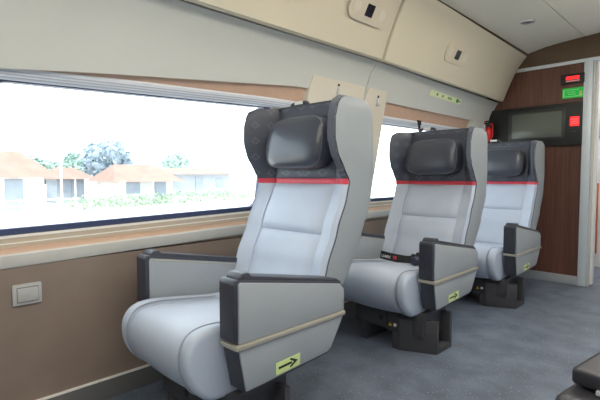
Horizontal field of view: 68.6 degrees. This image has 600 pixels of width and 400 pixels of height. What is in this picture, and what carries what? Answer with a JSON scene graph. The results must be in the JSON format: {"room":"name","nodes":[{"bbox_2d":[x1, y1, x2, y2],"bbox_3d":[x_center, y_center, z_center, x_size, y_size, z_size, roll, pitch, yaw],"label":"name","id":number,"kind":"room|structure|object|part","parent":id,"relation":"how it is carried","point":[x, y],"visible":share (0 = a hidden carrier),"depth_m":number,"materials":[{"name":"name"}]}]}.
{"room":"train carriage","nodes":[
{"label":"train carriage","id":0,"kind":"room"},
{"bbox_2d":[0,218,387,399],"bbox_3d":[-0.387,0.560,2.671,6.370,0.680,0.120,-3,5,-45],"label":"wall","id":1,"kind":"structure","parent":0,"point":[70,338],"depth_m":1.96,"materials":[{"name":"beige laminate"}]},
{"bbox_2d":[12,281,41,306],"bbox_3d":[-1.129,0.389,1.823,0.106,0.086,0.018,-3,5,-45],"label":"power outlet","id":2,"kind":"object","parent":1,"relation":"attached to","point":[27,293],"visible":1,"depth_m":1.82,"materials":[{"name":"white plastic"}]},
{"bbox_2d":[37,300,355,399],"bbox_3d":[-0.338,0.853,2.639,6.370,0.100,0.017,-3,5,-45],"label":"baseboard","id":3,"kind":"structure","parent":1,"relation":"attached to","point":[126,381],"depth_m":2.10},
{"bbox_2d":[0,0,497,120],"bbox_3d":[-0.220,-0.705,2.428,6.370,0.433,0.181,-3,5,-45],"label":"wall","id":4,"kind":"structure","parent":0,"point":[179,39],"depth_m":2.07,"materials":[{"name":"beige plastic"}]},
{"bbox_2d":[21,69,305,101],"bbox_3d":[-1.057,-0.547,1.711,4.160,0.211,0.086,-3,5,-45],"label":"trim","id":5,"kind":"structure","parent":4,"relation":"attached to","point":[291,93],"depth_m":2.35,"materials":[{"name":"brown wood"}]},
{"bbox_2d":[180,0,401,60],"bbox_3d":[-0.915,-1.111,1.529,4.152,0.502,0.460,-3,5,-45],"label":"bin","id":6,"kind":"object","parent":4,"relation":"attached to","point":[362,28],"visible":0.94,"depth_m":2.54,"materials":[{"name":"beige plastic"}]},
{"bbox_2d":[353,0,361,11],"bbox_3d":[0.339,-1.153,2.606,0.072,0.067,0.042,-3,5,-45],"label":"lamp","id":7,"kind":"object","parent":6,"relation":"attached to","point":[357,4],"depth_m":2.61,"materials":[{"name":"beige plastic"}]},
{"bbox_3d":[0.424,-1.162,2.698,0.380,0.139,0.086,-3,5,-45],"label":"reading light panel","id":8,"kind":"part","parent":6,"relation":"part of","materials":[{"name":"beige plastic"}]},
{"bbox_2d":[378,10,385,21],"bbox_3d":[0.516,-1.164,2.782,0.072,0.067,0.042,-3,5,-45],"label":"lamp","id":9,"kind":"object","parent":6,"relation":"attached to","point":[381,13],"depth_m":2.78,"materials":[{"name":"beige plastic"}]},
{"bbox_2d":[384,102,469,127],"bbox_3d":[1.198,-0.733,3.953,2.210,0.110,0.086,-3,5,-45],"label":"trim","id":10,"kind":"structure","parent":4,"relation":"attached to","point":[391,110],"depth_m":3.78,"materials":[{"name":"brown wood"}]},
{"bbox_2d":[429,89,460,104],"bbox_3d":[1.291,-0.907,3.891,0.028,0.061,0.590,3,5,44],"label":"sticker","id":11,"kind":"object","parent":4,"relation":"attached to","point":[433,93],"visible":1,"depth_m":3.87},
{"bbox_2d":[375,0,526,101],"bbox_3d":[1.323,-1.205,3.759,2.128,0.487,0.460,-3,5,-45],"label":"bin","id":12,"kind":"object","parent":4,"relation":"attached to","point":[428,39],"visible":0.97,"depth_m":3.45,"materials":[{"name":"beige plastic"}]},
{"bbox_2d":[448,48,453,56],"bbox_3d":[1.191,-1.170,3.480,0.072,0.068,0.040,-3,5,-45],"label":"lamp","id":13,"kind":"object","parent":12,"relation":"attached to","point":[450,50],"depth_m":3.48,"materials":[{"name":"beige plastic"}]},
{"bbox_3d":[1.275,-1.178,3.572,0.380,0.141,0.083,-3,5,-45],"label":"reading light panel","id":14,"kind":"part","parent":12,"relation":"part of","materials":[{"name":"beige plastic"}]},
{"bbox_2d":[150,175,388,247],"bbox_3d":[-0.392,-0.588,2.608,6.370,1.620,0.314,-3,5,-45],"label":"wall","id":15,"kind":"structure","parent":0,"point":[256,175],"depth_m":2.62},
{"bbox_2d":[0,68,294,248],"bbox_3d":[-0.645,-0.214,2.265,1.833,0.769,0.200,-3,5,-45],"label":"window","id":16,"kind":"structure","parent":15,"relation":"in","point":[8,76],"depth_m":2.06,"materials":[{"name":"white metal"}]},
{"bbox_3d":[-0.591,-0.534,2.192,1.833,0.088,0.041,-3,5,-45],"label":"blind rail","id":17,"kind":"part","parent":16,"relation":"part of","materials":[{"name":"grey metal"}]},
{"bbox_2d":[0,209,389,269],"bbox_3d":[-0.357,0.195,2.619,6.370,0.107,0.048,-3,5,-45],"label":"trim","id":18,"kind":"structure","parent":15,"relation":"attached to","point":[80,251],"depth_m":2.08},
{"bbox_2d":[0,206,390,254],"bbox_3d":[-0.363,0.171,2.623,6.370,0.108,0.052,-3,5,-45],"label":"trim","id":19,"kind":"structure","parent":15,"relation":"attached to","point":[30,248],"depth_m":2.11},
{"bbox_2d":[0,204,390,245],"bbox_3d":[-0.376,0.134,2.634,6.370,0.066,0.014,-3,5,-45],"label":"trim","id":20,"kind":"structure","parent":15,"relation":"attached to","point":[384,204],"depth_m":2.12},
{"bbox_2d":[369,116,458,207],"bbox_3d":[1.189,-0.337,4.084,2.070,0.740,0.208,-3,5,-45],"label":"window","id":21,"kind":"structure","parent":15,"relation":"in","point":[388,121],"depth_m":3.68,"materials":[{"name":"grey metal"}]},
{"bbox_3d":[1.114,-0.333,4.018,1.780,0.740,0.166,-3,5,-45],"label":"frame","id":22,"kind":"part","parent":21,"relation":"part of","materials":[{"name":"beige plastic"}]},
{"bbox_3d":[1.242,-0.660,4.012,2.070,0.052,0.039,-3,5,-45],"label":"blind rail","id":23,"kind":"part","parent":21,"relation":"part of","materials":[{"name":"grey metal"}]},
{"bbox_2d":[303,75,386,189],"bbox_3d":[0.283,-0.312,3.116,0.840,0.968,0.250,-3,5,-45],"label":"wall","id":24,"kind":"structure","parent":0,"point":[320,88],"depth_m":3.03,"materials":[{"name":"beige plastic"}]},
{"bbox_2d":[106,266,599,399],"bbox_3d":[1.186,0.958,2.128,8.000,0.060,3.100,-3,5,-45],"label":"floor","id":25,"kind":"structure","parent":0,"point":[530,351],"depth_m":2.51,"materials":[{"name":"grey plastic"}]},
{"bbox_2d":[122,95,372,399],"bbox_3d":[-0.216,0.212,2.027,1.026,1.448,0.776,-3,5,-45],"label":"seat","id":26,"kind":"object","parent":25,"relation":"on","point":[216,327],"visible":1,"depth_m":1.97,"materials":[{"name":"grey leather"}]},
{"bbox_2d":[130,299,219,388],"bbox_3d":[-0.316,0.578,1.948,0.743,0.270,0.414,-3,5,-45],"label":"seat cushion","id":27,"kind":"object","parent":26,"relation":"on","point":[159,328],"depth_m":1.71,"materials":[{"name":"grey leather"}]},
{"bbox_3d":[-0.474,0.782,1.815,0.028,0.135,0.320,-3,5,-45],"label":"plate","id":28,"kind":"part","parent":26,"relation":"part of","materials":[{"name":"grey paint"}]},
{"bbox_3d":[-0.509,0.442,2.215,0.575,0.411,0.086,-3,5,-45],"label":"arm frame","id":29,"kind":"part","parent":26,"relation":"part of","materials":[{"name":"grey plastic"}]},
{"bbox_3d":[-0.483,0.390,2.178,0.555,0.277,0.008,-3,5,-45],"label":"panel","id":30,"kind":"part","parent":26,"relation":"part of","materials":[{"name":"grey plastic"}]},
{"bbox_3d":[-0.042,0.468,1.747,0.575,0.411,0.086,-3,5,-45],"label":"arm frame","id":31,"kind":"part","parent":26,"relation":"part of","materials":[{"name":"grey plastic"}]},
{"bbox_3d":[-0.087,0.322,2.163,0.194,0.332,0.438,-3,5,-45],"label":"lumbar panel","id":32,"kind":"part","parent":26,"relation":"part of","materials":[{"name":"grey leather"}]},
{"bbox_3d":[-0.014,0.586,1.719,0.558,0.153,0.011,-3,5,-45],"label":"arm panel","id":33,"kind":"part","parent":26,"relation":"part of","materials":[{"name":"grey plastic"}]},
{"bbox_3d":[-0.012,0.380,1.709,0.565,0.215,0.011,-3,5,-45],"label":"arm panel","id":34,"kind":"part","parent":26,"relation":"part of","materials":[{"name":"grey plastic"}]},
{"bbox_3d":[-0.002,0.034,2.232,0.152,0.235,0.438,-3,5,-45],"label":"panel","id":35,"kind":"part","parent":26,"relation":"part of","materials":[{"name":"grey leather"}]},
{"bbox_3d":[-0.007,-0.521,2.366,0.006,0.019,0.060,-3,5,-45],"label":"label plate","id":36,"kind":"part","parent":26,"relation":"part of","materials":[{"name":"white plastic"}]},
{"bbox_2d":[266,115,332,168],"bbox_3d":[-0.010,-0.288,2.206,0.137,0.264,0.410,-3,5,-45],"label":"pillow","id":37,"kind":"object","parent":26,"relation":"on","point":[294,141],"depth_m":2.13,"materials":[{"name":"grey leather"}]},
{"bbox_3d":[0.000,-0.504,2.374,0.022,0.059,0.152,-3,5,-45],"label":"grab handle","id":38,"kind":"part","parent":26,"relation":"part of","materials":[{"name":"grey plastic"}]},
{"bbox_3d":[0.045,-0.300,2.261,0.083,0.377,0.438,-3,5,-45],"label":"head panel","id":39,"kind":"part","parent":26,"relation":"part of","materials":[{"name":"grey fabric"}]},
{"bbox_2d":[342,126,486,354],"bbox_3d":[0.750,0.175,2.984,1.026,1.408,0.776,-3,5,-45],"label":"seat","id":40,"kind":"object","parent":25,"relation":"on","point":[436,209],"visible":0.88,"depth_m":2.94,"materials":[{"name":"grey leather"}]},
{"bbox_3d":[0.483,0.348,3.135,0.555,0.269,0.008,-3,5,-45],"label":"panel","id":41,"kind":"part","parent":40,"relation":"part of","materials":[{"name":"grey plastic"}]},
{"bbox_3d":[0.456,0.399,3.172,0.575,0.400,0.086,-3,5,-45],"label":"arm frame","id":42,"kind":"part","parent":40,"relation":"part of","materials":[{"name":"grey plastic"}]},
{"bbox_3d":[0.492,0.730,2.771,0.028,0.131,0.320,-3,5,-45],"label":"plate","id":43,"kind":"part","parent":40,"relation":"part of","materials":[{"name":"grey paint"}]},
{"bbox_2d":[342,260,418,312],"bbox_3d":[0.650,0.531,2.904,0.743,0.263,0.414,-3,5,-45],"label":"seat cushion","id":44,"kind":"object","parent":40,"relation":"on","point":[372,284],"depth_m":2.65,"materials":[{"name":"grey leather"}]},
{"bbox_2d":[380,250,418,265],"bbox_3d":[0.720,0.394,3.036,0.103,0.090,0.348,-3,4,-39],"label":"belt","id":45,"kind":"object","parent":40,"relation":"on","point":[413,259],"visible":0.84,"depth_m":3.03,"materials":[{"name":"fabric"}]},
{"bbox_3d":[0.879,0.282,3.119,0.194,0.323,0.438,-3,5,-45],"label":"lumbar panel","id":46,"kind":"part","parent":40,"relation":"part of","materials":[{"name":"grey leather"}]},
{"bbox_3d":[0.964,0.002,3.189,0.152,0.228,0.438,-3,5,-45],"label":"panel","id":47,"kind":"part","parent":40,"relation":"part of","materials":[{"name":"grey leather"}]},
{"bbox_2d":[406,139,463,174],"bbox_3d":[0.956,-0.310,3.164,0.137,0.257,0.410,-3,5,-45],"label":"pillow","id":48,"kind":"object","parent":40,"relation":"on","point":[424,156],"depth_m":3.09,"materials":[{"name":"grey leather"}]},
{"bbox_3d":[1.011,-0.323,3.219,0.083,0.366,0.438,-3,5,-45],"label":"head panel","id":49,"kind":"part","parent":40,"relation":"part of","materials":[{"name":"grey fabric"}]},
{"bbox_3d":[0.924,0.425,2.704,0.575,0.400,0.086,-3,5,-45],"label":"arm frame","id":50,"kind":"part","parent":40,"relation":"part of","materials":[{"name":"grey plastic"}]},
{"bbox_3d":[0.952,0.540,2.675,0.558,0.149,0.011,-3,5,-45],"label":"arm panel","id":51,"kind":"part","parent":40,"relation":"part of","materials":[{"name":"grey plastic"}]},
{"bbox_3d":[0.954,0.340,2.666,0.565,0.209,0.011,-3,5,-45],"label":"arm panel","id":52,"kind":"part","parent":40,"relation":"part of","materials":[{"name":"grey plastic"}]},
{"bbox_2d":[463,140,544,308],"bbox_3d":[1.637,0.136,3.857,1.026,1.383,0.776,-3,5,-45],"label":"seat","id":53,"kind":"object","parent":25,"relation":"on","point":[507,242],"visible":0.57,"depth_m":3.83,"materials":[{"name":"grey leather"}]},
{"bbox_3d":[1.379,0.681,3.643,0.028,0.129,0.320,-3,5,-45],"label":"plate","id":54,"kind":"part","parent":53,"relation":"part of","materials":[{"name":"grey paint"}]},
{"bbox_2d":[474,242,502,278],"bbox_3d":[1.537,0.486,3.776,0.743,0.258,0.414,-3,5,-45],"label":"seat cushion","id":55,"kind":"object","parent":53,"relation":"on","point":[484,249],"depth_m":3.43,"materials":[{"name":"grey leather"}]},
{"bbox_3d":[1.766,0.241,3.992,0.194,0.317,0.438,-3,5,-45],"label":"lumbar panel","id":56,"kind":"part","parent":53,"relation":"part of","materials":[{"name":"grey leather"}]},
{"bbox_3d":[1.852,-0.034,4.062,0.152,0.224,0.438,-3,5,-45],"label":"panel","id":57,"kind":"part","parent":53,"relation":"part of","materials":[{"name":"grey leather"}]},
{"bbox_2d":[487,149,526,176],"bbox_3d":[1.843,-0.341,4.037,0.137,0.252,0.410,-3,5,-45],"label":"pillow","id":58,"kind":"object","parent":53,"relation":"on","point":[500,162],"depth_m":3.95,"materials":[{"name":"grey leather"}]},
{"bbox_3d":[1.899,-0.353,4.092,0.083,0.360,0.438,-3,5,-45],"label":"head panel","id":59,"kind":"part","parent":53,"relation":"part of","materials":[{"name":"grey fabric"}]},
{"bbox_3d":[1.811,0.382,3.576,0.575,0.393,0.086,-3,5,-45],"label":"arm frame","id":60,"kind":"part","parent":53,"relation":"part of","materials":[{"name":"grey plastic"}]},
{"bbox_3d":[1.839,0.494,3.547,0.558,0.146,0.011,-3,5,-45],"label":"arm panel","id":61,"kind":"part","parent":53,"relation":"part of","materials":[{"name":"grey plastic"}]},
{"bbox_3d":[1.841,0.298,3.539,0.565,0.205,0.011,-3,5,-45],"label":"arm panel","id":62,"kind":"part","parent":53,"relation":"part of","materials":[{"name":"grey plastic"}]},
{"bbox_2d":[555,352,599,399],"bbox_3d":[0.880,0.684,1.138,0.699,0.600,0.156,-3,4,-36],"label":"seat","id":63,"kind":"object","parent":25,"relation":"on","point":[586,375],"visible":1,"depth_m":1.01,"materials":[{"name":"black plastic"}]},
{"bbox_2d":[438,0,505,41],"bbox_3d":[1.046,-1.535,1.937,7.660,0.060,3.220,-3,5,-45],"label":"trim","id":64,"kind":"structure","parent":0,"point":[468,18],"depth_m":4.05,"materials":[{"name":"brown metal"}]},
{"bbox_2d":[467,119,488,127],"bbox_3d":[1.792,-0.367,4.633,0.440,0.900,0.231,-3,5,-45],"label":"wall","id":65,"kind":"structure","parent":0,"point":[474,123],"depth_m":4.45,"materials":[{"name":"grey plastic"}]},
{"bbox_2d":[485,121,492,142],"bbox_3d":[1.954,-0.706,4.592,0.072,0.240,0.122,-3,5,-45],"label":"fire extinguisher","id":66,"kind":"object","parent":65,"relation":"attached to","point":[489,131],"visible":0.66,"depth_m":4.56,"materials":[{"name":"metal"}]},
{"bbox_2d":[441,0,599,53],"bbox_3d":[0.879,-1.348,1.286,6.370,0.142,2.422,-3,5,-45],"label":"ceiling","id":67,"kind":"structure","parent":0,"point":[503,18],"depth_m":3.55,"materials":[{"name":"white plastic"}]},
{"bbox_2d":[520,19,534,24],"bbox_3d":[1.869,-1.462,3.611,0.108,0.016,0.108,-3,5,-45],"label":"recessed light","id":68,"kind":"object","parent":67,"relation":"in","point":[526,21],"visible":1,"depth_m":3.60,"materials":[{"name":"metal"}]},
{"bbox_2d":[486,33,599,275],"bbox_3d":[2.917,-0.387,3.868,0.084,2.420,3.220,-3,5,-45],"label":"wall","id":69,"kind":"structure","parent":0,"point":[558,221],"depth_m":4.26,"materials":[{"name":"brown wood"}]},
{"bbox_2d":[489,101,582,145],"bbox_3d":[2.302,-0.728,4.377,0.049,0.397,0.866,-3,5,-45],"label":"television","id":70,"kind":"object","parent":69,"relation":"attached to","point":[554,124],"visible":0.87,"depth_m":4.29,"materials":[{"name":"black plastic"}]},
{"bbox_2d":[518,270,576,284],"bbox_3d":[2.250,0.746,4.548,0.024,0.085,1.085,-3,5,-45],"label":"baseboard","id":71,"kind":"structure","parent":69,"relation":"attached to","point":[540,275],"depth_m":4.32,"materials":[{"name":"metal"}]},
{"bbox_2d":[516,56,599,72],"bbox_3d":[2.546,-1.291,4.162,0.080,0.030,1.890,-3,5,-45],"label":"trim","id":72,"kind":"structure","parent":69,"relation":"attached to","point":[597,58],"depth_m":4.19,"materials":[{"name":"paint"}]},
{"bbox_2d":[561,72,584,84],"bbox_3d":[2.550,-1.134,4.115,0.033,0.090,0.195,-3,5,-45],"label":"led sign","id":73,"kind":"object","parent":69,"relation":"attached to","point":[574,78],"visible":1,"depth_m":4.10,"materials":[{"name":"red"}]},
{"bbox_2d":[562,87,583,98],"bbox_3d":[2.559,-1.005,4.127,0.014,0.093,0.172,-3,5,-45],"label":"sign","id":74,"kind":"object","parent":69,"relation":"attached to","point":[575,92],"visible":1,"depth_m":4.12,"materials":[{"name":"green plastic"}]},
{"bbox_2d":[577,60,599,286],"bbox_3d":[2.960,-0.221,3.865,0.162,2.090,0.822,-3,5,-45],"label":"door frame","id":75,"kind":"structure","parent":69,"relation":"in","point":[591,92],"depth_m":4.07,"materials":[{"name":"paint"}]},
{"bbox_2d":[594,138,599,266],"bbox_3d":[3.528,-0.433,4.843,0.060,2.400,2.500,-3,5,-45],"label":"wall","id":76,"kind":"structure","parent":0,"point":[597,255],"depth_m":4.98,"materials":[{"name":"white paint"}]},
{"bbox_2d":[595,183,598,253],"bbox_3d":[3.173,0.199,5.184,0.015,0.800,0.565,-3,5,-45],"label":"trim","id":77,"kind":"structure","parent":76,"relation":"attached to","point":[597,183],"depth_m":4.99,"materials":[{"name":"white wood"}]},
{"label":"outside","id":78,"kind":"structure","parent":0,"visible":0},
{"bbox_2d":[0,178,395,228],"bbox_3d":[-21.040,-4.376,120.183,380.000,0.100,320.000,-3,5,-45],"label":"ground","id":79,"kind":"structure","parent":78,"point":[381,187],"depth_m":31.26,"materials":[{"name":"white"}]},
{"bbox_2d":[0,151,58,212],"bbox_3d":[-21.278,-1.256,28.678,8.400,4.050,6.500,-3,5,-45],"label":"house","id":80,"kind":"structure","parent":79,"relation":"on","point":[21,177],"depth_m":28.76,"materials":[{"name":"paint"}]},
{"bbox_3d":[-18.363,-0.264,28.291,1.000,2.100,0.080,-3,5,-45],"label":"door","id":81,"kind":"part","parent":80,"relation":"part of","materials":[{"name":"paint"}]},
{"bbox_2d":[0,197,78,216],"bbox_3d":[-16.932,0.480,24.840,8.400,1.000,0.100,-3,5,-45],"label":"fence","id":82,"kind":"object","parent":79,"relation":"on","point":[20,205],"visible":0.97,"depth_m":26.20,"materials":[{"name":"white wood"}]},
{"bbox_3d":[-16.224,0.439,25.545,0.100,1.000,0.100,-3,5,-45],"label":"post","id":83,"kind":"part","parent":82,"relation":"part of","materials":[{"name":"white"}]},
{"bbox_3d":[-15.515,0.397,26.250,0.100,1.000,0.100,-3,5,-45],"label":"post","id":84,"kind":"part","parent":82,"relation":"part of","materials":[{"name":"white wood"}]},
{"bbox_3d":[-14.807,0.355,26.954,0.100,1.000,0.100,-3,5,-45],"label":"post","id":85,"kind":"part","parent":82,"relation":"part of","materials":[{"name":"white wood"}]},
{"bbox_3d":[-14.099,0.314,27.659,0.100,1.000,0.100,-3,5,-45],"label":"post","id":86,"kind":"part","parent":82,"relation":"part of","materials":[{"name":"white"}]},
{"bbox_2d":[26,154,58,187],"bbox_3d":[-24.955,-2.131,41.492,4.061,4.381,4.292,-3,5,-45],"label":"tree","id":87,"kind":"object","parent":79,"relation":"on","point":[49,165],"visible":0.11,"depth_m":40.74,"materials":[{"name":"green plant"}]},
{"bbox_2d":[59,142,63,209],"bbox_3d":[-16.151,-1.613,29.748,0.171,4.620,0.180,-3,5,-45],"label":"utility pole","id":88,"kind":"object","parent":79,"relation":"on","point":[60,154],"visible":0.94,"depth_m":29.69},
{"bbox_2d":[44,167,91,202],"bbox_3d":[-20.556,-1.319,38.589,3.600,3.050,4.500,-3,5,-45],"label":"house","id":89,"kind":"structure","parent":79,"relation":"on","point":[73,178],"depth_m":37.68,"materials":[{"name":"paint"}]},
{"bbox_3d":[-18.987,-0.768,37.201,0.120,2.100,0.120,-3,5,-45],"label":"porch post","id":90,"kind":"part","parent":89,"relation":"part of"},
{"bbox_3d":[-19.198,-0.815,38.035,1.000,2.100,0.080,-3,5,-45],"label":"door","id":91,"kind":"part","parent":89,"relation":"part of","materials":[{"name":"paint"}]},
{"bbox_2d":[56,152,84,179],"bbox_3d":[-24.179,-2.693,46.554,3.590,4.924,3.656,-3,5,-45],"label":"tree","id":92,"kind":"object","parent":79,"relation":"on","point":[71,160],"visible":0.21,"depth_m":46.22,"materials":[{"name":"green plant"}]},
{"bbox_2d":[80,138,138,176],"bbox_3d":[-18.442,-2.947,42.461,5.328,5.865,5.753,-3,5,-45],"label":"tree","id":93,"kind":"object","parent":79,"relation":"on","point":[98,157],"visible":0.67,"depth_m":40.38,"materials":[{"name":"green plant"}]},
{"bbox_2d":[87,164,183,205],"bbox_3d":[-13.876,-1.352,37.126,6.000,3.250,6.000,-3,5,-45],"label":"house","id":94,"kind":"structure","parent":79,"relation":"on","point":[117,179],"depth_m":35.61,"materials":[{"name":"paint"}]},
{"bbox_3d":[-13.406,-0.476,33.598,0.120,1.900,0.120,-3,5,-45],"label":"porch post","id":95,"kind":"part","parent":94,"relation":"part of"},
{"bbox_3d":[-11.564,-0.744,36.470,1.000,2.100,0.080,-3,5,-45],"label":"door","id":96,"kind":"part","parent":94,"relation":"part of","materials":[{"name":"paint"}]},
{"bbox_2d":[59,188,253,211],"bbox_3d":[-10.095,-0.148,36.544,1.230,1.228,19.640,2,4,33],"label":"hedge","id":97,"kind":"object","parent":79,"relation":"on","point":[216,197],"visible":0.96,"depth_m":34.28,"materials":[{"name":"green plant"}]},
{"bbox_2d":[161,153,192,167],"bbox_3d":[-17.911,-4.296,66.358,5.237,5.847,4.914,1,3,16],"label":"tree","id":98,"kind":"object","parent":79,"relation":"on","point":[178,160],"visible":0.41,"depth_m":65.12,"materials":[{"name":"green plant"}]},
{"bbox_2d":[161,168,234,196],"bbox_3d":[-13.254,-2.184,52.199,9.900,3.200,6.500,-3,5,-45],"label":"house","id":99,"kind":"structure","parent":79,"relation":"on","point":[195,179],"depth_m":50.77,"materials":[{"name":"paint"}]},
{"bbox_3d":[-11.579,-1.544,50.554,1.000,2.100,0.080,-3,5,-45],"label":"door","id":100,"kind":"part","parent":99,"relation":"part of","materials":[{"name":"paint"}]}
]}

